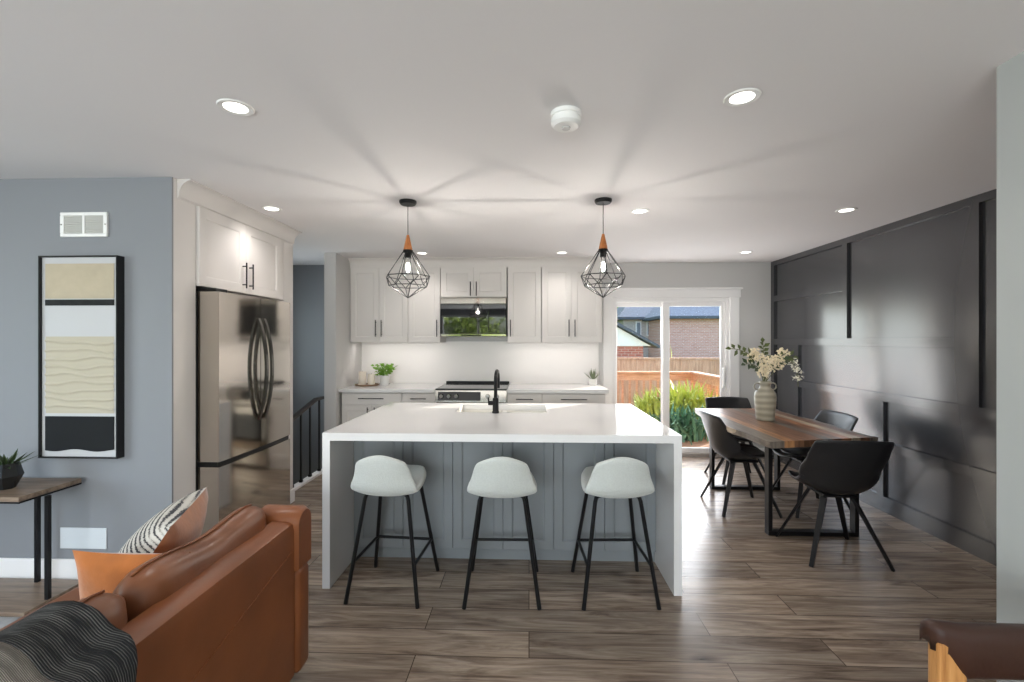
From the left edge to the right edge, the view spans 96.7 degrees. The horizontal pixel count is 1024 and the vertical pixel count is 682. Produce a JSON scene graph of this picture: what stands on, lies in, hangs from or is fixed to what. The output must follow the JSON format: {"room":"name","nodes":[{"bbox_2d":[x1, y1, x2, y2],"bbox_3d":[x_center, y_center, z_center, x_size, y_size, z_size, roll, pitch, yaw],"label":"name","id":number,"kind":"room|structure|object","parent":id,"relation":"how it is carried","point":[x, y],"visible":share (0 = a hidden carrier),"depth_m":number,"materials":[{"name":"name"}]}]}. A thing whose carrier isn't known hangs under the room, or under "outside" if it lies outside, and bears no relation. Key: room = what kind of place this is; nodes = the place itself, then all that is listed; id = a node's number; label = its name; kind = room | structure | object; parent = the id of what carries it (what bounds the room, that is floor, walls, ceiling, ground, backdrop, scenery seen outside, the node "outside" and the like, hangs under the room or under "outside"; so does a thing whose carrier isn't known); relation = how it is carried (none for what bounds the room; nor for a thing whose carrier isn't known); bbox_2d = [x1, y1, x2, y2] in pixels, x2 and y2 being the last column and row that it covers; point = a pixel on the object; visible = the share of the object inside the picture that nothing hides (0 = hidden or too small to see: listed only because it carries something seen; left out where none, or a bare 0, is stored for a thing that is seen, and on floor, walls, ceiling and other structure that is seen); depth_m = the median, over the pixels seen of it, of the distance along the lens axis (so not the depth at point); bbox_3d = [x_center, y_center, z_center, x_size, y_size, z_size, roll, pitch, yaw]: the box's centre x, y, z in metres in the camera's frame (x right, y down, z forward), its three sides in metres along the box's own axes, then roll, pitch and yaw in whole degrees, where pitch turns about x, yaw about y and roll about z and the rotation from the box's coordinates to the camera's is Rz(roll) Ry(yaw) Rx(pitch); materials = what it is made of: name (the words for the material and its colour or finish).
{"room":"open-plan kitchen","nodes":[
{"label":"open-plan kitchen","id":0,"kind":"room"},
{"bbox_2d":[0,177,172,558],"bbox_3d":[-3.268,0.235,2.780,2.460,2.440,0.012,0,0,2],"label":"wall","id":1,"kind":"structure","parent":0,"point":[120,495],"depth_m":2.75,"materials":[{"name":"grey paint"}]},
{"bbox_2d":[0,557,77,578],"bbox_3d":[-3.270,1.385,2.766,2.458,0.140,0.016,0,0,2],"label":"baseboard","id":2,"kind":"structure","parent":1,"relation":"attached to","point":[9,567],"depth_m":2.74,"materials":[{"name":"white paint"}]},
{"bbox_2d":[38,255,124,458],"bbox_3d":[-2.576,0.095,2.723,0.486,1.204,0.050,0,0,2],"label":"framed art","id":3,"kind":"object","parent":1,"relation":"attached to","point":[81,298],"visible":1,"depth_m":2.71,"materials":[{"name":"beige paper"}]},
{"bbox_2d":[60,527,106,548],"bbox_3d":[-2.585,1.190,2.744,0.290,0.126,0.008,0,0,2],"label":"cover plate","id":4,"kind":"object","parent":1,"relation":"attached to","point":[72,538],"visible":1,"depth_m":2.74,"materials":[{"name":"grey"}]},
{"bbox_2d":[60,212,108,236],"bbox_3d":[-2.576,-0.701,2.740,0.294,0.148,0.017,0,0,2],"label":"air vent","id":5,"kind":"object","parent":1,"relation":"in","point":[72,224],"visible":1,"depth_m":2.74,"materials":[{"name":"white plastic"}]},
{"bbox_2d":[173,177,195,502],"bbox_3d":[-3.265,0.235,2.877,2.460,2.440,0.183,0,0,2],"label":"panel","id":6,"kind":"object","parent":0,"point":[184,213],"visible":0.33,"depth_m":2.82,"materials":[{"name":"grey paint"}]},
{"bbox_2d":[277,242,292,489],"bbox_3d":[-2.560,0.235,4.073,1.140,2.440,0.150,0,0,2],"label":"wall","id":7,"kind":"structure","parent":0,"point":[288,248],"depth_m":4.08,"materials":[{"name":"grey paint"}]},
{"bbox_2d":[177,179,301,244],"bbox_3d":[-1.970,-0.927,3.446,0.085,0.115,1.360,0,0,2],"label":"trim","id":8,"kind":"structure","parent":7,"relation":"attached to","point":[191,191],"depth_m":3.22,"materials":[{"name":"grey paint"}]},
{"bbox_2d":[196,206,283,299],"bbox_3d":[-2.325,-0.613,3.462,0.736,0.515,1.045,0,0,2],"label":"upper cabinet","id":9,"kind":"object","parent":7,"relation":"attached to","point":[235,257],"visible":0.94,"depth_m":3.31,"materials":[{"name":"grey paint"}]},
{"bbox_2d":[290,488,294,503],"bbox_3d":[-1.982,1.395,4.067,0.015,0.120,0.140,0,0,2],"label":"baseboard","id":10,"kind":"structure","parent":7,"relation":"attached to","point":[292,491],"depth_m":4.09,"materials":[{"name":"white paint"}]},
{"bbox_2d":[324,253,361,431],"bbox_3d":[-2.017,0.235,5.479,0.130,2.440,0.800,0,0,2],"label":"wall partition","id":11,"kind":"structure","parent":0,"point":[342,357],"depth_m":5.10,"materials":[{"name":"grey paint"}]},
{"bbox_2d":[350,268,407,341],"bbox_3d":[-1.590,-0.431,5.645,0.700,0.898,0.434,0,0,2],"label":"upper cabinet","id":12,"kind":"object","parent":11,"relation":"attached to","point":[378,312],"visible":0.96,"depth_m":5.47,"materials":[{"name":"grey paint"}]},
{"bbox_2d":[348,256,605,267],"bbox_3d":[-0.426,-0.927,5.397,3.055,0.115,0.085,0,0,2],"label":"trim","id":13,"kind":"structure","parent":11,"relation":"attached to","point":[507,262],"depth_m":5.40,"materials":[{"name":"grey paint"}]},
{"bbox_2d":[379,375,389,385],"bbox_3d":[-1.558,0.480,5.562,0.124,0.120,0.124,0,0,2],"label":"pot","id":14,"kind":"object","parent":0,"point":[384,379],"depth_m":5.52,"materials":[{"name":"grey ceramic"}]},
{"bbox_2d":[0,0,1023,264],"bbox_3d":[-0.752,-1.060,1.309,8.000,0.150,9.360,0,0,2],"label":"ceiling","id":15,"kind":"structure","parent":0,"point":[886,110],"depth_m":1.96,"materials":[{"name":"white paint"}]},
{"bbox_2d":[216,98,254,115],"bbox_3d":[-1.162,-0.982,1.915,0.140,0.005,0.140,0,0,2],"label":"recessed light","id":16,"kind":"object","parent":15,"relation":"in","point":[232,106],"visible":1,"depth_m":1.91,"materials":[{"name":"white plastic"}]},
{"bbox_2d":[223,102,248,112],"bbox_3d":[-1.162,-0.982,1.915,0.095,0.001,0.095,0,0,2],"label":"diffuser","id":17,"kind":"object","parent":16,"relation":"attached to","point":[231,106],"depth_m":1.91,"materials":[{"name":"white plastic"}]},
{"bbox_2d":[261,206,281,211],"bbox_3d":[-1.784,-0.982,3.379,0.140,0.005,0.140,0,0,2],"label":"recessed light","id":18,"kind":"object","parent":15,"relation":"in","point":[268,208],"visible":1,"depth_m":3.37,"materials":[{"name":"white plastic"}]},
{"bbox_2d":[265,207,278,210],"bbox_3d":[-1.784,-0.982,3.379,0.095,0.001,0.095,0,0,2],"label":"diffuser","id":19,"kind":"object","parent":18,"relation":"attached to","point":[268,208],"depth_m":3.37,"materials":[{"name":"plastic"}]},
{"bbox_2d":[386,198,429,297],"bbox_3d":[-0.733,-0.643,3.205,0.291,0.685,0.291,0,0,25],"label":"pendant lamp","id":20,"kind":"object","parent":15,"relation":"hanging from","point":[408,251],"visible":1,"depth_m":3.19,"materials":[{"name":"black metal"}]},
{"bbox_2d":[403,249,412,258],"bbox_3d":[-0.733,-0.612,3.205,0.068,0.056,0.068,0,0,2],"label":"socket","id":21,"kind":"object","parent":20,"relation":"attached to","point":[408,252],"depth_m":3.18,"materials":[{"name":"black metal"}]},
{"bbox_2d":[556,251,567,253],"bbox_3d":[0.556,-0.982,5.063,0.140,0.005,0.140,0,0,2],"label":"recessed light","id":22,"kind":"object","parent":15,"relation":"in","point":[559,252],"visible":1,"depth_m":5.05,"materials":[{"name":"white plastic"}]},
{"bbox_2d":[551,105,580,132],"bbox_3d":[0.234,-0.951,1.968,0.132,0.069,0.132,0,0,2],"label":"smoke detector","id":23,"kind":"object","parent":15,"relation":"attached to","point":[567,118],"visible":1,"depth_m":1.93,"materials":[{"name":"white plastic"}]},
{"bbox_2d":[581,197,625,297],"bbox_3d":[0.636,-0.643,3.174,0.291,0.685,0.291,0,0,25],"label":"pendant lamp","id":24,"kind":"object","parent":15,"relation":"hanging from","point":[603,249],"visible":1,"depth_m":3.15,"materials":[{"name":"black metal"}]},
{"bbox_2d":[598,248,607,257],"bbox_3d":[0.636,-0.612,3.174,0.068,0.056,0.068,0,0,2],"label":"socket","id":25,"kind":"object","parent":24,"relation":"attached to","point":[601,250],"depth_m":3.15,"materials":[{"name":"black metal"}]},
{"bbox_2d":[631,208,649,213],"bbox_3d":[0.969,-0.982,3.446,0.140,0.005,0.140,0,0,2],"label":"recessed light","id":26,"kind":"object","parent":15,"relation":"in","point":[641,210],"visible":1,"depth_m":3.44,"materials":[{"name":"white plastic"}]},
{"bbox_2d":[634,210,645,212],"bbox_3d":[0.969,-0.982,3.446,0.095,0.001,0.095,0,0,2],"label":"diffuser","id":27,"kind":"object","parent":26,"relation":"attached to","point":[637,211],"depth_m":3.45,"materials":[{"name":"plastic"}]},
{"bbox_2d":[723,88,761,106],"bbox_3d":[0.928,-0.982,1.837,0.140,0.005,0.140,0,0,2],"label":"recessed light","id":28,"kind":"object","parent":15,"relation":"in","point":[741,97],"visible":1,"depth_m":1.83,"materials":[{"name":"white plastic"}]},
{"bbox_2d":[729,92,754,103],"bbox_3d":[0.928,-0.982,1.837,0.095,0.001,0.095,0,0,2],"label":"diffuser","id":29,"kind":"object","parent":28,"relation":"attached to","point":[742,97],"depth_m":1.83,"materials":[{"name":"white plastic"}]},
{"bbox_2d":[739,251,752,253],"bbox_3d":[2.590,-0.982,5.037,0.140,0.005,0.140,0,0,2],"label":"recessed light","id":30,"kind":"object","parent":15,"relation":"in","point":[742,252],"visible":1,"depth_m":5.05,"materials":[{"name":"white plastic"}]},
{"bbox_2d":[835,207,857,212],"bbox_3d":[2.511,-0.982,3.419,0.140,0.005,0.140,0,0,2],"label":"recessed light","id":31,"kind":"object","parent":15,"relation":"in","point":[850,209],"visible":1,"depth_m":3.42,"materials":[{"name":"white plastic"}]},
{"bbox_2d":[839,209,853,211],"bbox_3d":[2.511,-0.982,3.419,0.095,0.001,0.095,0,0,2],"label":"diffuser","id":32,"kind":"object","parent":31,"relation":"attached to","point":[844,210],"depth_m":3.42,"materials":[{"name":"plastic"}]},
{"bbox_2d":[293,262,770,484],"bbox_3d":[0.120,0.935,5.880,6.600,3.840,0.160,0,0,2],"label":"wall","id":33,"kind":"structure","parent":0,"point":[754,277],"depth_m":5.76,"materials":[{"name":"grey paint"}]},
{"bbox_2d":[408,267,445,342],"bbox_3d":[-1.045,-0.431,5.624,0.385,0.898,0.434,0,0,2],"label":"upper cabinet","id":34,"kind":"object","parent":33,"relation":"attached to","point":[424,306],"visible":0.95,"depth_m":5.45,"materials":[{"name":"grey paint"}]},
{"bbox_2d":[441,267,507,299],"bbox_3d":[-0.451,-0.700,5.602,0.790,0.360,0.434,0,0,2],"label":"upper cabinet","id":35,"kind":"object","parent":33,"relation":"attached to","point":[456,282],"visible":0.98,"depth_m":5.42,"materials":[{"name":"grey paint"}]},
{"bbox_2d":[440,298,507,336],"bbox_3d":[-0.452,-0.282,5.592,0.784,0.455,0.447,0,0,2],"label":"microwave","id":36,"kind":"object","parent":35,"relation":"attached to","point":[459,317],"visible":1,"depth_m":5.38,"materials":[{"name":"black glass"}]},
{"bbox_2d":[362,341,598,383],"bbox_3d":[-0.421,0.273,5.813,3.035,0.535,0.014,0,0,2],"label":"backsplash","id":37,"kind":"structure","parent":33,"relation":"attached to","point":[415,362],"depth_m":5.80,"materials":[{"name":"white tile"}]},
{"bbox_2d":[508,267,540,342],"bbox_3d":[0.153,-0.431,5.579,0.400,0.898,0.434,0,0,2],"label":"upper cabinet","id":38,"kind":"object","parent":33,"relation":"attached to","point":[524,283],"visible":1,"depth_m":5.40,"materials":[{"name":"grey paint"}]},
{"bbox_2d":[541,267,601,342],"bbox_3d":[0.713,-0.431,5.559,0.710,0.898,0.434,0,0,2],"label":"upper cabinet","id":39,"kind":"object","parent":33,"relation":"attached to","point":[571,312],"visible":0.98,"depth_m":5.38,"materials":[{"name":"grey paint"}]},
{"bbox_2d":[613,298,728,456],"bbox_3d":[2.001,0.456,5.799,1.450,1.998,0.180,0,0,2],"label":"door","id":40,"kind":"structure","parent":33,"relation":"in","point":[664,303],"depth_m":5.75,"materials":[{"name":"white paint"}]},
{"bbox_2d":[602,287,742,403],"bbox_3d":[1.997,0.394,5.707,1.755,2.122,0.045,0,0,2],"label":"trim","id":41,"kind":"structure","parent":33,"relation":"attached to","point":[734,293],"depth_m":5.70,"materials":[{"name":"white paint"}]},
{"bbox_2d":[290,457,996,681],"bbox_3d":[-0.700,1.515,1.357,7.900,0.120,9.260,0,0,2],"label":"floor","id":42,"kind":"structure","parent":0,"point":[751,607],"depth_m":2.48,"materials":[{"name":"brown wood"}]},
{"bbox_2d":[0,616,20,628],"bbox_3d":[-2.702,1.448,0.666,1.950,0.011,3.530,0,0,2],"label":"area rug","id":43,"kind":"object","parent":42,"relation":"on","point":[4,621],"visible":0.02,"depth_m":2.35,"materials":[{"name":"white fabric"}]},
{"bbox_2d":[0,478,81,616],"bbox_3d":[-3.006,1.137,2.562,0.930,0.637,0.335,0,0,2],"label":"console table","id":44,"kind":"object","parent":42,"relation":"on","point":[19,597],"visible":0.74,"depth_m":2.55,"materials":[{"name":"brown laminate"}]},
{"bbox_2d":[0,449,40,489],"bbox_3d":[-2.834,0.710,2.522,0.257,0.215,0.257,0,0,2],"label":"potted plant","id":45,"kind":"object","parent":44,"relation":"on","point":[11,471],"visible":1,"depth_m":2.51,"materials":[{"name":"green plant"}]},
{"bbox_2d":[0,504,310,681],"bbox_3d":[-1.377,1.057,0.950,0.898,0.796,2.171,0,0,2],"label":"sofa","id":46,"kind":"object","parent":42,"relation":"on","point":[230,603],"visible":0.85,"depth_m":1.53,"materials":[{"name":"leather"}]},
{"bbox_2d":[0,586,79,630],"bbox_3d":[-1.471,1.075,1.599,0.660,0.160,0.637,0,0,2],"label":"seat cushion","id":47,"kind":"object","parent":46,"relation":"on","point":[73,594],"depth_m":1.76,"materials":[{"name":"leather"}]},
{"bbox_2d":[0,600,137,681],"bbox_3d":[-1.254,0.910,0.762,0.690,0.545,0.830,0,0,2],"label":"throw blanket","id":48,"kind":"object","parent":46,"relation":"on","point":[60,641],"visible":1,"depth_m":1.05,"materials":[{"name":"grey fabric"}]},
{"bbox_2d":[78,592,127,629],"bbox_3d":[-1.129,0.854,0.940,0.164,0.382,0.635,14,1,2],"label":"cushion","id":49,"kind":"object","parent":46,"relation":"on","point":[114,607],"depth_m":1.19,"materials":[{"name":"leather"}]},
{"bbox_2d":[72,550,161,598],"bbox_3d":[-1.230,0.835,1.487,0.369,0.359,0.145,0,0,-7],"label":"throw pillow","id":50,"kind":"object","parent":46,"relation":"on","point":[96,572],"visible":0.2,"depth_m":1.42,"materials":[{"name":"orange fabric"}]},
{"bbox_2d":[118,486,207,552],"bbox_3d":[-1.395,0.855,1.763,0.314,0.424,0.500,0,0,-21],"label":"throw pillow","id":51,"kind":"object","parent":46,"relation":"on","point":[182,521],"visible":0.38,"depth_m":1.68,"materials":[{"name":"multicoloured fabric"}]},
{"bbox_2d":[112,506,265,622],"bbox_3d":[-1.105,0.854,1.585,0.164,0.382,0.635,14,1,2],"label":"cushion","id":52,"kind":"object","parent":46,"relation":"on","point":[150,586],"depth_m":1.44,"materials":[{"name":"leather"}]},
{"bbox_2d":[196,288,289,534],"bbox_3d":[-2.232,0.555,3.388,0.886,1.800,0.875,0,0,2],"label":"fridge","id":53,"kind":"object","parent":42,"relation":"on","point":[243,341],"visible":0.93,"depth_m":3.15,"materials":[{"name":"grey metal"}]},
{"bbox_2d":[293,396,323,490],"bbox_3d":[-2.128,1.034,4.640,0.070,0.841,0.875,0,0,2],"label":"stair railing","id":54,"kind":"object","parent":42,"relation":"on","point":[302,482],"visible":0.7,"depth_m":4.78,"materials":[{"name":"black"}]},
{"bbox_2d":[342,392,401,423],"bbox_3d":[-1.581,1.018,5.494,0.690,0.873,0.734,0,0,2],"label":"base cabinet","id":55,"kind":"object","parent":42,"relation":"on","point":[354,404],"visible":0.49,"depth_m":5.17,"materials":[{"name":"grey paint"}]},
{"bbox_2d":[338,383,444,392],"bbox_3d":[-1.401,0.560,5.481,1.097,0.040,0.719,0,0,2],"label":"countertop","id":56,"kind":"structure","parent":55,"relation":"on","point":[392,387],"depth_m":5.17,"materials":[{"name":"white stone"}]},
{"bbox_2d":[355,383,378,385],"bbox_3d":[-1.764,0.531,5.540,0.284,0.018,0.284,0,0,2],"label":"round tray","id":57,"kind":"object","parent":56,"relation":"on","point":[375,384],"visible":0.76,"depth_m":5.46,"materials":[{"name":"brown wood"}]},
{"bbox_2d":[358,371,365,384],"bbox_3d":[-1.820,0.445,5.532,0.090,0.172,0.090,0,0,2],"label":"pillar candle","id":58,"kind":"object","parent":57,"relation":"on","point":[361,374],"visible":0.98,"depth_m":5.50,"materials":[{"name":"beige wax"}]},
{"bbox_2d":[368,374,374,384],"bbox_3d":[-1.700,0.460,5.507,0.084,0.142,0.084,0,0,2],"label":"pillar candle","id":59,"kind":"object","parent":57,"relation":"on","point":[371,377],"visible":0.96,"depth_m":5.47,"materials":[{"name":"beige wax"}]},
{"bbox_2d":[371,363,395,385],"bbox_3d":[-1.558,0.407,5.564,0.338,0.266,0.260,0,0,-24],"label":"potted herb","id":60,"kind":"object","parent":56,"relation":"on","point":[384,377],"visible":1,"depth_m":5.53,"materials":[{"name":"green plant"}]},
{"bbox_2d":[343,455,438,608],"bbox_3d":[-0.698,1.039,2.686,0.433,0.836,0.467,0,0,6],"label":"bar stool","id":61,"kind":"object","parent":42,"relation":"on","point":[377,475],"visible":1,"depth_m":2.51,"materials":[{"name":"grey fabric"}]},
{"bbox_2d":[402,393,435,402],"bbox_3d":[-1.043,1.018,5.474,0.378,0.873,0.734,0,0,2],"label":"base cabinet","id":62,"kind":"object","parent":42,"relation":"on","point":[406,397],"visible":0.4,"depth_m":5.14,"materials":[{"name":"grey paint"}]},
{"bbox_2d":[435,381,508,402],"bbox_3d":[-0.448,0.973,5.418,0.800,0.925,0.766,0,0,2],"label":"range","id":63,"kind":"object","parent":42,"relation":"on","point":[451,391],"visible":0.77,"depth_m":5.10,"materials":[{"name":"silver metal"}]},
{"bbox_2d":[435,383,508,390],"bbox_3d":[-0.448,0.543,5.420,0.800,0.020,0.660,0,0,2],"label":"cooktop","id":64,"kind":"object","parent":63,"relation":"in","point":[447,386],"depth_m":5.22,"materials":[{"name":"black glass"}]},
{"bbox_2d":[462,457,540,610],"bbox_3d":[-0.052,1.039,2.657,0.433,0.836,0.467,0,0,1],"label":"bar stool","id":65,"kind":"object","parent":42,"relation":"on","point":[495,477],"visible":1,"depth_m":2.47,"materials":[{"name":"white plastic"}]},
{"bbox_2d":[322,403,681,595],"bbox_3d":[-0.048,0.998,3.294,2.086,0.915,1.320,0,0,2],"label":"kitchen island","id":66,"kind":"object","parent":42,"relation":"on","point":[556,445],"visible":0.73,"depth_m":2.99,"materials":[{"name":"white stone"}]},
{"bbox_2d":[322,403,681,443],"bbox_3d":[-0.048,0.562,3.294,2.086,0.045,1.320,0,0,2],"label":"island countertop","id":67,"kind":"structure","parent":66,"relation":"on","point":[437,422],"depth_m":2.91,"materials":[{"name":"white stone"}]},
{"bbox_2d":[488,369,499,413],"bbox_3d":[-0.137,0.378,3.491,0.089,0.323,0.210,0,0,2],"label":"tap","id":68,"kind":"object","parent":67,"relation":"on","point":[495,402],"visible":1,"depth_m":3.40,"materials":[{"name":"black metal"}]},
{"bbox_2d":[461,410,545,412],"bbox_3d":[-0.076,0.682,3.645,0.735,0.190,0.440,0,0,2],"label":"sink","id":69,"kind":"object","parent":67,"relation":"in","point":[533,411],"visible":0.02,"depth_m":3.84,"materials":[{"name":"white ceramic"}]},
{"bbox_2d":[507,393,541,402],"bbox_3d":[0.153,1.018,5.429,0.390,0.873,0.734,0,0,2],"label":"base cabinet","id":70,"kind":"object","parent":42,"relation":"on","point":[511,397],"visible":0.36,"depth_m":5.10,"materials":[{"name":"grey paint"}]},
{"bbox_2d":[507,383,608,392],"bbox_3d":[0.521,0.560,5.409,1.132,0.040,0.719,0,0,2],"label":"countertop","id":71,"kind":"structure","parent":70,"relation":"on","point":[513,387],"depth_m":5.17,"materials":[{"name":"white stone"}]},
{"bbox_2d":[585,368,598,384],"bbox_3d":[0.988,0.432,5.580,0.203,0.215,0.184,0,0,16],"label":"potted succulent","id":72,"kind":"object","parent":71,"relation":"on","point":[593,381],"visible":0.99,"depth_m":5.56,"materials":[{"name":"green plant"}]},
{"bbox_2d":[589,379,596,384],"bbox_3d":[0.994,0.502,5.587,0.100,0.075,0.100,0,0,2],"label":"pot","id":73,"kind":"object","parent":71,"relation":"on","point":[591,381],"depth_m":5.55,"materials":[{"name":"white ceramic"}]},
{"bbox_2d":[542,393,604,403],"bbox_3d":[0.702,1.018,5.409,0.701,0.873,0.734,0,0,2],"label":"base cabinet","id":74,"kind":"object","parent":42,"relation":"on","point":[581,398],"visible":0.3,"depth_m":5.08,"materials":[{"name":"grey paint"}]},
{"bbox_2d":[571,457,660,610],"bbox_3d":[0.590,1.039,2.653,0.433,0.836,0.467,0,0,-1],"label":"bar stool","id":75,"kind":"object","parent":42,"relation":"on","point":[618,477],"visible":1,"depth_m":2.47,"materials":[{"name":"grey fabric"}]},
{"bbox_2d":[704,397,764,484],"bbox_3d":[2.377,1.040,4.824,0.516,0.836,0.554,0,0,2],"label":"dining chair","id":76,"kind":"object","parent":42,"relation":"on","point":[711,402],"visible":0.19,"depth_m":5.04,"materials":[{"name":"black plastic"}]},
{"bbox_2d":[698,409,782,517],"bbox_3d":[1.966,1.040,3.994,0.554,0.836,0.516,0,0,2],"label":"dining chair","id":77,"kind":"object","parent":42,"relation":"on","point":[722,442],"visible":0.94,"depth_m":3.87,"materials":[{"name":"black plastic"}]},
{"bbox_2d":[695,408,877,536],"bbox_3d":[2.239,1.079,3.953,0.929,0.752,1.593,0,0,2],"label":"dining table","id":78,"kind":"object","parent":42,"relation":"on","point":[787,430],"visible":0.7,"depth_m":3.50,"materials":[{"name":"brown wood"}]},
{"bbox_2d":[754,381,776,420],"bbox_3d":[2.253,0.530,4.049,0.179,0.346,0.179,0,0,30],"label":"vase","id":79,"kind":"object","parent":78,"relation":"on","point":[765,398],"visible":0.98,"depth_m":3.99,"materials":[{"name":"beige ceramic"}]},
{"bbox_2d":[725,344,763,377],"bbox_3d":[2.069,0.304,4.039,0.371,0.558,0.058,0,0,-4],"label":"leafy branch","id":80,"kind":"object","parent":79,"relation":"in","point":[732,345],"visible":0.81,"depth_m":4.04,"materials":[{"name":"green plant"}]},
{"bbox_2d":[741,358,762,379],"bbox_3d":[2.118,0.366,4.006,0.258,0.434,0.051,0,0,-14],"label":"leafy branch","id":81,"kind":"object","parent":79,"relation":"in","point":[752,366],"visible":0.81,"depth_m":4.00,"materials":[{"name":"green plant"}]},
{"bbox_2d":[746,348,764,376],"bbox_3d":[2.171,0.319,4.048,0.145,0.528,0.138,0,0,2],"label":"stem","id":82,"kind":"object","parent":79,"relation":"in","point":[757,353],"visible":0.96,"depth_m":4.03,"materials":[{"name":"yellow plant"}]},
{"bbox_2d":[756,367,769,378],"bbox_3d":[2.204,0.405,4.001,0.121,0.356,0.124,0,0,2],"label":"stem","id":83,"kind":"object","parent":79,"relation":"in","point":[764,373],"visible":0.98,"depth_m":3.98,"materials":[{"name":"yellow"}]},
{"bbox_2d":[758,337,770,378],"bbox_3d":[2.246,0.274,4.043,0.118,0.618,0.041,0,0,-9],"label":"leafy branch","id":84,"kind":"object","parent":79,"relation":"in","point":[762,338],"visible":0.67,"depth_m":4.05,"materials":[{"name":"green"}]},
{"bbox_2d":[759,355,777,380],"bbox_3d":[2.240,0.353,3.987,0.165,0.460,0.163,0,0,2],"label":"stem","id":85,"kind":"object","parent":79,"relation":"in","point":[770,360],"visible":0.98,"depth_m":3.97,"materials":[{"name":"yellow plant"}]},
{"bbox_2d":[766,354,786,380],"bbox_3d":[2.334,0.349,4.016,0.169,0.467,0.132,0,0,2],"label":"stem","id":86,"kind":"object","parent":79,"relation":"in","point":[775,355],"visible":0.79,"depth_m":3.99,"materials":[{"name":"yellow"}]},
{"bbox_2d":[763,356,789,380],"bbox_3d":[2.330,0.358,4.011,0.215,0.450,0.042,0,0,18],"label":"leafy branch","id":87,"kind":"object","parent":79,"relation":"in","point":[786,357],"visible":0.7,"depth_m":4.00,"materials":[{"name":"green"}]},
{"bbox_2d":[765,347,790,379],"bbox_3d":[2.357,0.318,4.058,0.225,0.529,0.101,0,0,2],"label":"stem","id":88,"kind":"object","parent":79,"relation":"in","point":[781,348],"visible":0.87,"depth_m":4.04,"materials":[{"name":"yellow"}]},
{"bbox_2d":[767,358,804,386],"bbox_3d":[2.414,0.365,4.016,0.304,0.435,0.104,0,0,2],"label":"stem","id":89,"kind":"object","parent":79,"relation":"in","point":[796,369],"visible":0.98,"depth_m":4.00,"materials":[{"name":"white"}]},
{"bbox_2d":[774,350,797,364],"bbox_3d":[2.397,0.329,4.045,0.320,0.508,0.053,0,0,2],"label":"leafy branch","id":90,"kind":"object","parent":79,"relation":"in","point":[792,352],"visible":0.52,"depth_m":4.05,"materials":[{"name":"green"}]},
{"bbox_2d":[773,410,857,518],"bbox_3d":[2.609,1.040,3.970,0.554,0.836,0.516,0,0,2],"label":"dining chair","id":91,"kind":"object","parent":42,"relation":"on","point":[841,420],"visible":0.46,"depth_m":3.97,"materials":[{"name":"black plastic"}]},
{"bbox_2d":[775,440,894,571],"bbox_3d":[2.191,1.040,3.111,0.516,0.836,0.554,0,0,6],"label":"dining chair","id":92,"kind":"object","parent":42,"relation":"on","point":[839,469],"visible":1,"depth_m":2.92,"materials":[{"name":"black plastic"}]},
{"bbox_2d":[919,618,1023,681],"bbox_3d":[1.383,1.100,0.926,0.580,0.710,0.614,0,0,2],"label":"armchair","id":93,"kind":"object","parent":42,"relation":"on","point":[957,651],"visible":1,"depth_m":1.17,"materials":[{"name":"brown leather"}]},
{"bbox_2d":[771,189,996,565],"bbox_3d":[3.237,0.235,3.632,0.162,2.440,4.100,0,0,2],"label":"wall","id":94,"kind":"structure","parent":0,"point":[892,327],"depth_m":3.58,"materials":[{"name":"grey paint"}]},
{"bbox_2d":[997,51,1023,681],"bbox_3d":[1.711,0.235,-0.815,0.120,2.440,4.900,0,0,2],"label":"wall","id":95,"kind":"structure","parent":0,"point":[1010,74],"depth_m":1.58,"materials":[{"name":"grey paint"}]},
{"label":"outside","id":96,"kind":"structure","parent":0,"visible":0},
{"bbox_2d":[682,435,708,446],"bbox_3d":[1.724,1.565,7.301,3.900,0.100,2.780,0,0,2],"label":"deck","id":97,"kind":"object","parent":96,"point":[703,443],"depth_m":6.73,"materials":[{"name":"brown wood"}]},
{"bbox_2d":[632,386,660,418],"bbox_3d":[2.458,1.138,7.969,0.890,0.753,0.988,0,0,2],"label":"ornamental grass","id":98,"kind":"object","parent":97,"relation":"on","point":[641,404],"depth_m":7.92,"materials":[{"name":"green plant"}]},
{"bbox_2d":[617,371,719,403],"bbox_3d":[1.633,1.040,7.289,3.520,0.950,2.590,0,0,2],"label":"deck railing","id":99,"kind":"object","parent":97,"relation":"on","point":[713,381],"visible":0.2,"depth_m":8.43,"materials":[{"name":"brown wood"}]},
{"bbox_2d":[646,404,708,444],"bbox_3d":[2.567,1.224,7.036,1.526,0.582,1.361,0,0,2],"label":"ornamental grass","id":100,"kind":"object","parent":97,"relation":"on","point":[687,425],"depth_m":6.84,"materials":[{"name":"green plant"}]},
{"bbox_2d":[643,380,717,429],"bbox_3d":[2.903,1.059,7.655,1.822,0.912,1.608,0,0,-39],"label":"ornamental grass","id":101,"kind":"object","parent":97,"relation":"on","point":[694,399],"depth_m":7.38,"materials":[{"name":"green plant"}]},
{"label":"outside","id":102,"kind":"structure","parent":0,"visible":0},
{"bbox_3d":[6.788,2.205,47.765,130.000,0.100,84.030,0,0,2],"label":"garden","id":103,"kind":"object","parent":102,"visible":0},
{"bbox_2d":[617,322,659,359],"bbox_3d":[2.215,0.325,18.430,5.950,3.660,5.400,0,0,2],"label":"garage","id":104,"kind":"structure","parent":103,"relation":"on","point":[630,344],"depth_m":15.92,"materials":[{"name":"white paint"}]},
{"bbox_2d":[617,306,719,357],"bbox_3d":[10.108,-0.770,28.157,7.800,5.850,9.770,0,0,2],"label":"brick house","id":105,"kind":"structure","parent":103,"relation":"on","point":[694,331],"depth_m":23.69,"materials":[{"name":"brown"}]},
{"bbox_2d":[617,358,719,405],"bbox_3d":[2.911,1.262,10.143,13.060,1.785,0.150,0,0,2],"label":"fence","id":106,"kind":"object","parent":103,"relation":"on","point":[705,365],"visible":0.07,"depth_m":10.09,"materials":[{"name":"brown wood"}]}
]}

